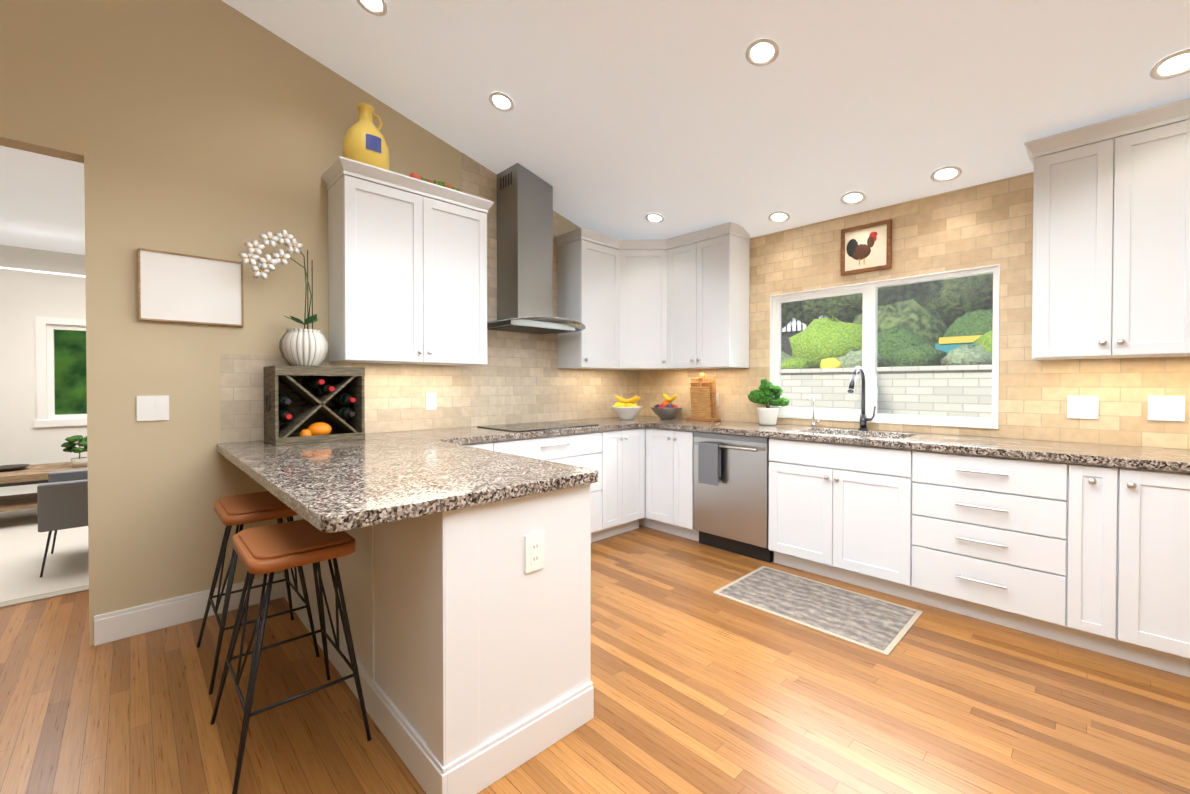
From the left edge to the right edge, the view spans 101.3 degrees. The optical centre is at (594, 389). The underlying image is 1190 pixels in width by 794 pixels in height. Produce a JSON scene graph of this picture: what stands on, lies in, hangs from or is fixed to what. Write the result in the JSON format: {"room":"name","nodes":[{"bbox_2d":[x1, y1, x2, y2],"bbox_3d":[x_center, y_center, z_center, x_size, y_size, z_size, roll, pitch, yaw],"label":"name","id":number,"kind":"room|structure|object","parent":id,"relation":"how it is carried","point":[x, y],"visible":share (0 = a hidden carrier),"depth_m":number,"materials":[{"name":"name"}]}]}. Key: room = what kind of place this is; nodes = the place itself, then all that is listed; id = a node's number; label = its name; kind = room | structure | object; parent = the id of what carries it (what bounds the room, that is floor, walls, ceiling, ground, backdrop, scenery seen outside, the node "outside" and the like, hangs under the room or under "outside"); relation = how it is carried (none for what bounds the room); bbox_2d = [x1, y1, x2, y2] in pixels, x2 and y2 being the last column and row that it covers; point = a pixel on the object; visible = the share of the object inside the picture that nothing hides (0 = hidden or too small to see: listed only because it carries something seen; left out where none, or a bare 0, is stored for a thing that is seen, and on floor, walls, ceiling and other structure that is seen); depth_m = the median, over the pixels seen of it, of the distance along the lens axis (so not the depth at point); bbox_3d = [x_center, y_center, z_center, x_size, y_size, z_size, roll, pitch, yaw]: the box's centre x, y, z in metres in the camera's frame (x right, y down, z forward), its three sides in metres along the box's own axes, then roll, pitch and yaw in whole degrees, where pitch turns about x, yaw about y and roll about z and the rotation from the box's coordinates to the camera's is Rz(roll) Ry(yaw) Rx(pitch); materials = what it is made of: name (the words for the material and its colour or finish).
{"room":"kitchen","nodes":[
{"label":"kitchen","id":0,"kind":"room"},
{"bbox_2d":[0,146,84,254],"bbox_3d":[-3.975,-1.516,3.886,6.120,0.180,4.300,-1,1,-44],"label":"ceiling","id":1,"kind":"structure","parent":0,"point":[42,202],"depth_m":3.72,"materials":[{"name":"white paint"}]},
{"bbox_2d":[0,245,86,494],"bbox_3d":[-5.417,-0.222,5.413,6.120,2.800,0.120,-1,1,-44],"label":"wall","id":2,"kind":"structure","parent":0,"point":[26,298],"depth_m":4.98,"materials":[{"name":"white paint"}]},
{"bbox_2d":[0,491,36,495],"bbox_3d":[-5.938,1.119,4.837,4.550,0.130,0.016,-1,1,-44],"label":"baseboard","id":3,"kind":"structure","parent":2,"relation":"attached to","point":[18,493],"depth_m":4.93,"materials":[{"name":"white wood"}]},
{"bbox_2d":[34,316,86,426],"bbox_3d":[-5.378,-0.182,5.409,1.110,1.140,0.120,-1,1,-44],"label":"room window","id":4,"kind":"structure","parent":2,"relation":"in","point":[46,327],"depth_m":5.09,"materials":[{"name":"white plastic"}]},
{"bbox_2d":[0,0,607,645],"bbox_3d":[-2.089,-0.942,2.636,7.120,4.300,0.120,-1,1,-44],"label":"wall","id":5,"kind":"structure","parent":0,"point":[212,128],"depth_m":2.50,"materials":[{"name":"beige paint"}]},
{"bbox_2d":[137,395,168,420],"bbox_3d":[-2.209,0.095,2.440,0.120,0.125,0.009,-1,1,-44],"label":"light switch","id":6,"kind":"object","parent":5,"relation":"attached to","point":[149,408],"depth_m":2.44,"materials":[{"name":"white plastic"}]},
{"bbox_2d":[94,573,283,645],"bbox_3d":[-3.213,1.150,1.494,3.885,0.140,0.016,-1,1,-44],"label":"baseboard","id":7,"kind":"structure","parent":5,"relation":"attached to","point":[129,622],"depth_m":2.48,"materials":[{"name":"white wood"}]},
{"bbox_2d":[138,248,243,326],"bbox_3d":[-2.085,-0.516,2.536,0.420,0.350,0.032,-1,1,-44],"label":"picture","id":8,"kind":"object","parent":5,"relation":"attached to","point":[180,288],"visible":0.92,"depth_m":2.52,"materials":[{"name":"white"}]},
{"bbox_2d":[326,166,489,365],"bbox_3d":[-1.189,-0.703,3.188,0.920,1.070,0.312,-1,1,-44],"label":"upper cabinet","id":9,"kind":"object","parent":5,"relation":"attached to","point":[407,264],"depth_m":3.00,"materials":[{"name":"white wood"}]},
{"bbox_2d":[342,103,388,169],"bbox_3d":[-1.394,-1.510,2.973,0.260,0.425,0.262,-1,1,-44],"label":"jug","id":10,"kind":"object","parent":9,"relation":"on","point":[364,141],"visible":0.67,"depth_m":2.88,"materials":[{"name":"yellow ceramic"}]},
{"bbox_2d":[409,172,460,191],"bbox_3d":[-1.052,-1.352,3.302,0.429,0.103,0.140,-1,1,-44],"label":"greens","id":11,"kind":"object","parent":9,"relation":"on","point":[440,183],"visible":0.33,"depth_m":3.24,"materials":[{"name":"green plant"}]},
{"bbox_2d":[220,153,638,442],"bbox_3d":[-0.787,-0.744,3.795,3.400,2.047,0.002,-1,1,-44],"label":"wall tiles","id":12,"kind":"structure","parent":5,"relation":"attached to","point":[518,377],"depth_m":3.72,"materials":[{"name":"beige tile"}]},
{"bbox_2d":[426,392,435,409],"bbox_3d":[-1.156,0.084,3.443,0.075,0.120,0.009,-1,1,-44],"label":"outlet","id":13,"kind":"object","parent":5,"relation":"attached to","point":[430,397],"depth_m":3.44,"materials":[{"name":"white plastic"}]},
{"bbox_2d":[487,163,585,333],"bbox_3d":[-0.451,-1.061,3.714,0.850,1.215,0.562,-1,1,-44],"label":"range hood","id":14,"kind":"object","parent":5,"relation":"attached to","point":[524,250],"visible":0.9,"depth_m":3.70,"materials":[{"name":"silver metal"}]},
{"bbox_2d":[554,228,617,369],"bbox_3d":[-0.023,-0.745,4.274,0.508,1.130,0.346,-1,1,-44],"label":"upper cabinet","id":15,"kind":"object","parent":5,"relation":"attached to","point":[587,260],"depth_m":4.13,"materials":[{"name":"white wood"}]},
{"bbox_2d":[618,238,669,370],"bbox_3d":[0.430,-0.747,4.489,0.664,1.130,0.659,-1,1,-44],"label":"upper cabinet","id":16,"kind":"object","parent":5,"relation":"attached to","point":[643,264],"depth_m":4.31,"materials":[{"name":"white wood"}]},
{"bbox_2d":[0,525,1189,793],"bbox_3d":[-1.917,1.260,2.465,7.500,0.100,9.400,-1,1,-44],"label":"floor","id":17,"kind":"structure","parent":0,"point":[700,687],"depth_m":1.85,"materials":[{"name":"brown wood"}]},
{"bbox_2d":[0,508,88,607],"bbox_3d":[-4.646,1.192,3.663,3.200,0.010,3.300,-1,1,-44],"label":"area rug","id":18,"kind":"object","parent":17,"relation":"on","point":[23,541],"depth_m":3.39,"materials":[{"name":"beige"}]},
{"bbox_2d":[0,462,87,511],"bbox_3d":[-5.158,0.952,4.415,1.294,0.448,0.760,-1,1,-44],"label":"coffee table","id":19,"kind":"object","parent":18,"relation":"on","point":[34,474],"visible":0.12,"depth_m":4.27,"materials":[{"name":"brown wood"}]},
{"bbox_2d":[0,464,29,471],"bbox_3d":[-5.265,0.710,4.380,0.256,0.035,0.260,-1,1,-44],"label":"bowl","id":20,"kind":"object","parent":19,"relation":"on","point":[13,467],"visible":1,"depth_m":4.41,"materials":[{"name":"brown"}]},
{"bbox_2d":[61,435,87,466],"bbox_3d":[-4.832,0.580,4.578,0.234,0.292,0.250,-1,1,-44],"label":"potted plant","id":21,"kind":"object","parent":19,"relation":"on","point":[70,445],"visible":0.81,"depth_m":4.53,"materials":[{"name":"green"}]},
{"bbox_2d":[37,469,87,576],"bbox_3d":[-3.493,0.793,3.513,0.630,0.790,0.660,-1,1,-44],"label":"armchair","id":22,"kind":"object","parent":18,"relation":"on","point":[62,499],"visible":0.4,"depth_m":3.14,"materials":[{"name":"grey fabric"}]},
{"bbox_2d":[197,491,319,694],"bbox_3d":[-1.560,0.863,2.249,0.398,0.702,0.493,-1,1,-44],"label":"stool","id":23,"kind":"object","parent":17,"relation":"on","point":[241,510],"visible":0.81,"depth_m":2.17,"materials":[{"name":"brown leather"}]},
{"bbox_2d":[210,519,370,793],"bbox_3d":[-1.088,0.868,1.732,0.398,0.702,0.493,-1,1,-44],"label":"stool","id":24,"kind":"object","parent":17,"relation":"on","point":[270,549],"visible":0.92,"depth_m":1.67,"materials":[{"name":"brown leather"}]},
{"bbox_2d":[232,438,607,793],"bbox_3d":[-0.774,0.757,1.978,0.928,0.913,1.345,-1,1,-44],"label":"kitchen peninsula","id":25,"kind":"object","parent":17,"relation":"on","point":[472,642],"depth_m":1.61,"materials":[{"name":"white wood"}]},
{"bbox_2d":[525,532,543,572],"bbox_3d":[-0.201,0.543,1.626,0.075,0.120,0.009,-1,1,-44],"label":"outlet","id":26,"kind":"object","parent":25,"relation":"attached to","point":[534,543],"depth_m":1.62,"materials":[{"name":"white plastic"}]},
{"bbox_2d":[216,418,647,536],"bbox_3d":[-0.803,0.738,3.335,2.760,0.922,0.660,-1,1,-44],"label":"base cabinet","id":27,"kind":"object","parent":17,"relation":"on","point":[620,445],"depth_m":3.70,"materials":[{"name":"white wood"}]},
{"bbox_2d":[263,365,364,445],"bbox_3d":[-1.598,0.083,2.778,0.450,0.415,0.308,-1,1,-44],"label":"wine rack","id":28,"kind":"object","parent":27,"relation":"on","point":[309,404],"visible":1,"depth_m":2.73,"materials":[{"name":"brown wood"}]},
{"bbox_2d":[239,230,328,365],"bbox_3d":[-1.700,-0.498,2.680,0.421,0.746,0.237,-1,1,-44],"label":"vase","id":29,"kind":"object","parent":28,"relation":"on","point":[304,347],"visible":1,"depth_m":2.66,"materials":[{"name":"ceramic"}]},
{"bbox_2d":[477,421,598,431],"bbox_3d":[-0.422,0.277,3.698,0.760,0.008,0.510,-1,1,-44],"label":"cooktop","id":30,"kind":"object","parent":27,"relation":"in","point":[550,425],"depth_m":3.60,"materials":[{"name":"black glass"}]},
{"bbox_2d":[713,566,922,655],"bbox_3d":[1.234,1.202,2.759,0.610,0.008,0.920,-1,1,-44],"label":"rug","id":31,"kind":"object","parent":17,"relation":"on","point":[883,627],"visible":1,"depth_m":2.68,"materials":[{"name":"grey fabric"}]},
{"bbox_2d":[608,366,1189,677],"bbox_3d":[1.824,0.526,3.051,0.655,1.355,4.691,-1,1,-44],"label":"base cabinets","id":32,"kind":"object","parent":17,"relation":"on","point":[1083,545],"depth_m":2.56,"materials":[{"name":"white wood"}]},
{"bbox_2d":[611,395,642,419],"bbox_3d":[0.288,0.162,4.416,0.294,0.221,0.294,-1,1,-44],"label":"fruit bowl","id":33,"kind":"object","parent":32,"relation":"on","point":[627,409],"visible":1,"depth_m":4.35,"materials":[{"name":"white ceramic"}]},
{"bbox_2d":[650,394,683,418],"bbox_3d":[0.657,0.156,4.463,0.304,0.231,0.304,-1,1,-44],"label":"fruit bowl","id":34,"kind":"object","parent":32,"relation":"on","point":[666,409],"visible":1,"depth_m":4.38,"materials":[{"name":"grey ceramic"}]},
{"bbox_2d":[216,415,1189,532],"bbox_3d":[0.825,0.319,2.097,3.417,0.040,4.694,-1,1,-44],"label":"countertop","id":35,"kind":"structure","parent":32,"relation":"on","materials":[{"name":"stone"}]},
{"bbox_2d":[686,373,720,421],"bbox_3d":[0.944,0.065,4.266,0.135,0.418,0.280,-1,1,-44],"label":"cutting boards","id":36,"kind":"object","parent":32,"relation":"on","point":[703,398],"visible":1,"depth_m":4.21,"materials":[{"name":"brown wood"}]},
{"bbox_2d":[694,431,773,562],"bbox_3d":[1.155,0.759,3.720,0.672,0.873,0.602,-1,1,-44],"label":"dishwasher","id":37,"kind":"object","parent":32,"relation":"in","point":[732,470],"depth_m":3.51,"materials":[{"name":"silver metal"}]},
{"bbox_2d":[748,379,789,424],"bbox_3d":[1.362,0.100,3.802,0.273,0.359,0.340,-1,1,-44],"label":"basil plant","id":38,"kind":"object","parent":32,"relation":"on","point":[766,392],"visible":1,"depth_m":3.75,"materials":[{"name":"green plant"}]},
{"bbox_2d":[807,395,819,426],"bbox_3d":[1.606,0.162,3.592,0.119,0.241,0.063,-1,1,-44],"label":"faucet","id":39,"kind":"object","parent":32,"relation":"on","point":[813,424],"depth_m":3.62,"materials":[{"name":"silver metal"}]},
{"bbox_2d":[847,366,875,430],"bbox_3d":[1.795,0.064,3.287,0.293,0.442,0.111,-1,1,-44],"label":"faucet","id":40,"kind":"object","parent":32,"relation":"on","point":[863,417],"depth_m":3.37,"materials":[{"name":"grey metal"}]},
{"bbox_2d":[222,0,1189,239],"bbox_3d":[-0.427,-2.183,0.878,7.120,1.980,4.940,-1,1,-44],"label":"ceiling","id":41,"kind":"structure","parent":0,"point":[621,119],"depth_m":2.62,"materials":[{"name":"white paint"}]},
{"bbox_2d":[357,0,386,15],"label":"recessed light","id":42,"kind":"object","parent":41,"relation":"in","point":[375,7],"depth_m":2.48,"materials":[{"name":"white plastic"}]},
{"bbox_2d":[489,92,513,111],"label":"recessed light","id":43,"kind":"object","parent":41,"relation":"in","point":[500,101],"depth_m":2.99,"materials":[{"name":"white plastic"}]},
{"bbox_2d":[645,213,663,222],"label":"recessed light","id":44,"kind":"object","parent":41,"relation":"in","point":[651,217],"depth_m":4.01,"materials":[{"name":"white plastic"}]},
{"bbox_2d":[745,38,778,66],"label":"recessed light","id":45,"kind":"object","parent":41,"relation":"in","point":[764,52],"depth_m":2.35,"materials":[{"name":"white plastic"}]},
{"bbox_2d":[768,211,789,222],"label":"recessed light","id":46,"kind":"object","parent":41,"relation":"in","point":[779,216],"depth_m":3.68,"materials":[{"name":"white plastic"}]},
{"bbox_2d":[840,191,865,204],"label":"recessed light","id":47,"kind":"object","parent":41,"relation":"in","point":[855,197],"depth_m":3.30,"materials":[{"name":"white plastic"}]},
{"bbox_2d":[930,166,961,181],"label":"recessed light","id":48,"kind":"object","parent":41,"relation":"in","point":[948,173],"depth_m":2.92,"materials":[{"name":"white plastic"}]},
{"bbox_2d":[1150,49,1189,79],"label":"recessed light","id":49,"kind":"object","parent":41,"relation":"in","point":[1177,64],"depth_m":2.07,"materials":[{"name":"white plastic"}]},
{"bbox_2d":[639,172,1189,449],"bbox_3d":[2.108,-0.250,3.313,0.120,2.900,4.940,-1,1,-44],"label":"wall","id":50,"kind":"structure","parent":0,"point":[986,224],"depth_m":2.95,"materials":[{"name":"tile"}]},
{"bbox_2d":[670,222,750,369],"bbox_3d":[0.932,-0.744,4.193,0.346,1.130,0.671,-1,1,-44],"label":"upper cabinet","id":51,"kind":"object","parent":50,"relation":"attached to","point":[710,267],"depth_m":4.02,"materials":[{"name":"white wood"}]},
{"bbox_2d":[716,392,718,405],"bbox_3d":[1.058,0.089,4.320,0.008,0.120,0.075,-1,1,-44],"label":"outlet","id":52,"kind":"object","parent":50,"relation":"attached to","point":[717,394],"depth_m":4.30,"materials":[{"name":"white plastic"}]},
{"bbox_2d":[841,219,891,275],"bbox_3d":[1.895,-0.986,3.420,0.022,0.330,0.320,-1,1,-44],"label":"framed picture","id":53,"kind":"object","parent":50,"relation":"attached to","point":[866,248],"visible":1,"depth_m":3.41,"materials":[{"name":"brown wood"}]},
{"bbox_2d":[770,264,999,428],"bbox_3d":[1.936,-0.260,3.453,0.105,0.982,1.440,-1,1,-44],"label":"window","id":54,"kind":"structure","parent":50,"relation":"in","point":[870,305],"depth_m":3.43,"materials":[{"name":"white plastic"}]},
{"bbox_2d":[1067,395,1098,418],"bbox_3d":[2.649,0.097,2.651,0.009,0.125,0.120,-1,1,-44],"label":"outlet","id":55,"kind":"object","parent":50,"relation":"attached to","point":[1081,407],"depth_m":2.65,"materials":[{"name":"white plastic"}]},
{"bbox_2d":[1030,110,1189,359],"bbox_3d":[2.625,-0.695,2.440,0.312,1.070,0.632,-1,1,-44],"label":"upper cabinet","id":56,"kind":"object","parent":50,"relation":"attached to","point":[1111,208],"depth_m":2.35,"materials":[{"name":"white wood"}]},
{"bbox_2d":[1148,395,1184,420],"bbox_3d":[2.851,0.095,2.438,0.009,0.125,0.120,-1,1,-44],"label":"outlet","id":57,"kind":"object","parent":50,"relation":"attached to","point":[1161,408],"depth_m":2.44,"materials":[{"name":"white plastic"}]},
{"label":"outside","id":58,"kind":"structure","parent":0,"visible":0},
{"bbox_2d":[54,273,992,417],"bbox_3d":[4.547,-2.702,7.526,22.500,7.814,18.075,-1,1,-44],"label":"garden","id":59,"kind":"object","parent":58,"point":[70,372],"depth_m":7.27,"materials":[{"name":"green plant"}]}
]}

